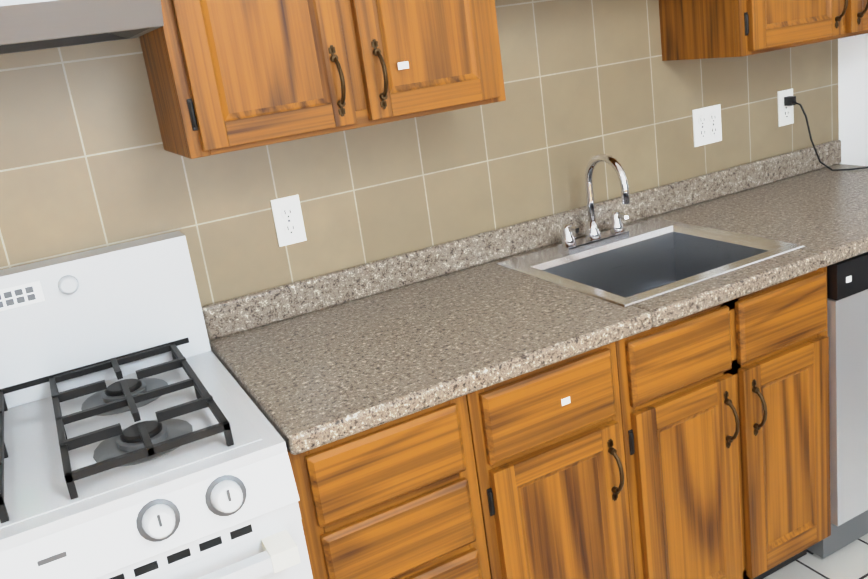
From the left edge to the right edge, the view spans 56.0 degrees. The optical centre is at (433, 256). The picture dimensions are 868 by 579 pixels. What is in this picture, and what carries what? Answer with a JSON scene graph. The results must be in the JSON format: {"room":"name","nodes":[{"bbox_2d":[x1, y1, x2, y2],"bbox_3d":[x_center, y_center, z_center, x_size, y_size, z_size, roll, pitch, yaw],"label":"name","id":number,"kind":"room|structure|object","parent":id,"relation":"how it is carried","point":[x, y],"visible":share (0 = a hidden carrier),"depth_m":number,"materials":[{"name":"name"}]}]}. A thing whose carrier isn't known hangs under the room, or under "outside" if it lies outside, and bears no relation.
{"room":"kitchen","nodes":[
{"label":"kitchen","id":0,"kind":"room"},
{"bbox_2d":[763,533,867,578],"bbox_3d":[0.410,1.069,1.879,4.220,0.060,1.585,-15,16,-25],"label":"floor","id":1,"kind":"structure","parent":0,"point":[849,561],"depth_m":2.24,"materials":[{"name":"white tile"}]},
{"bbox_2d":[0,231,312,578],"bbox_3d":[-0.669,0.659,1.547,0.754,1.187,0.711,-15,16,-25],"label":"range","id":2,"kind":"object","parent":1,"relation":"on","point":[141,437],"visible":1,"depth_m":1.42,"materials":[{"name":"white enameled metal"},{"name":"black iron"},{"name":"glass"}]},
{"bbox_2d":[287,395,490,578],"bbox_3d":[-0.170,0.668,1.860,0.361,0.873,0.610,-15,16,-25],"label":"base cabinet","id":3,"kind":"object","parent":1,"relation":"on","point":[399,498],"visible":0.56,"depth_m":1.52,"materials":[{"name":"brown wood"}]},
{"bbox_2d":[466,342,634,578],"bbox_3d":[0.159,0.585,1.996,0.364,0.873,0.646,-15,16,-25],"label":"base cabinet","id":4,"kind":"object","parent":1,"relation":"on","point":[548,448],"visible":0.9,"depth_m":1.69,"materials":[{"name":"brown wood"}]},
{"bbox_2d":[615,266,830,578],"bbox_3d":[0.610,0.464,2.210,0.660,0.873,0.646,-15,16,-25],"label":"base cabinet","id":5,"kind":"object","parent":1,"relation":"on","point":[725,411],"visible":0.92,"depth_m":1.93,"materials":[{"name":"brown wood"}]},
{"bbox_2d":[202,140,867,454],"bbox_3d":[0.581,-0.031,2.120,2.225,0.125,0.636,-15,16,-25],"label":"countertop","id":6,"kind":"structure","parent":5,"relation":"on","point":[314,362],"depth_m":1.91,"materials":[{"name":"beige stone"}]},
{"bbox_2d":[497,154,805,306],"bbox_3d":[0.535,-0.047,2.101,0.568,0.424,0.525,-15,16,-25],"label":"sink","id":7,"kind":"object","parent":6,"relation":"in","point":[618,263],"visible":0.73,"depth_m":2.24,"materials":[{"name":"silver metal"}]},
{"bbox_2d":[807,252,867,558],"bbox_3d":[1.159,0.316,2.483,0.592,0.868,0.604,-15,16,-25],"label":"dishwasher","id":8,"kind":"object","parent":1,"relation":"on","point":[847,298],"visible":0.15,"depth_m":2.11,"materials":[{"name":"grey metal"}]},
{"bbox_2d":[838,33,867,165],"bbox_3d":[-0.085,-0.248,2.179,4.220,2.560,0.140,-15,16,-25],"label":"wall","id":9,"kind":"structure","parent":0,"point":[853,90],"depth_m":2.86,"materials":[{"name":"white paint"}]},
{"bbox_2d":[139,0,505,158],"bbox_3d":[-0.258,-0.651,1.721,0.716,0.752,0.359,-15,16,-25],"label":"upper cabinet","id":10,"kind":"object","parent":9,"relation":"attached to","point":[225,76],"visible":1,"depth_m":1.63,"materials":[{"name":"brown wood"}]},
{"bbox_2d":[0,0,838,340],"bbox_3d":[-0.214,-0.321,2.013,3.590,0.900,0.006,-15,16,-25],"label":"backsplash","id":11,"kind":"structure","parent":9,"relation":"attached to","point":[88,162],"depth_m":2.11,"materials":[{"name":"tile"}]},
{"bbox_2d":[270,194,306,246],"bbox_3d":[-0.351,-0.086,1.979,0.070,0.116,0.006,-15,16,-25],"label":"electrical outlet","id":12,"kind":"object","parent":11,"relation":"attached to","point":[288,220],"visible":1,"depth_m":1.98,"materials":[{"name":"white plastic"}]},
{"bbox_2d":[692,104,721,146],"bbox_3d":[0.855,-0.408,2.551,0.116,0.116,0.006,-15,16,-25],"label":"electrical outlet","id":13,"kind":"object","parent":11,"relation":"attached to","point":[707,126],"visible":1,"depth_m":2.55,"materials":[{"name":"white plastic"}]},
{"bbox_2d":[777,88,793,126],"bbox_3d":[1.162,-0.490,2.696,0.070,0.116,0.006,-15,16,-25],"label":"electrical outlet","id":14,"kind":"object","parent":11,"relation":"attached to","point":[785,115],"visible":0.96,"depth_m":2.69,"materials":[{"name":"white plastic"}]},
{"bbox_2d":[659,0,867,60],"bbox_3d":[1.056,-1.003,2.343,0.790,0.752,0.359,-15,16,-25],"label":"upper cabinet","id":15,"kind":"object","parent":9,"relation":"attached to","point":[698,29],"visible":1,"depth_m":2.24,"materials":[{"name":"brown wood"}]},
{"bbox_3d":[3.014,-0.239,0.520,0.140,2.560,5.600,-15,16,-25],"label":"wall","id":16,"kind":"structure","parent":0,"visible":0},
{"bbox_2d":[784,96,867,170],"bbox_3d":[1.696,-0.817,2.078,0.601,1.266,1.450,-15,16,-25],"label":"power cord","id":17,"kind":"object","parent":16,"relation":"attached to","point":[789,100],"visible":1,"depth_m":2.68,"materials":[{"name":"black plastic"}]},
{"bbox_3d":[-0.936,-0.661,1.362,0.759,0.365,0.359,-15,16,-25],"label":"upper cabinet","id":18,"kind":"object","parent":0,"visible":0},
{"bbox_2d":[0,0,163,53],"bbox_3d":[-0.894,-0.414,1.414,0.756,0.139,0.382,-15,16,-25],"label":"range hood","id":19,"kind":"object","parent":18,"relation":"attached to","point":[28,25],"visible":1,"depth_m":1.38,"materials":[{"name":"silver metal"}]}
]}

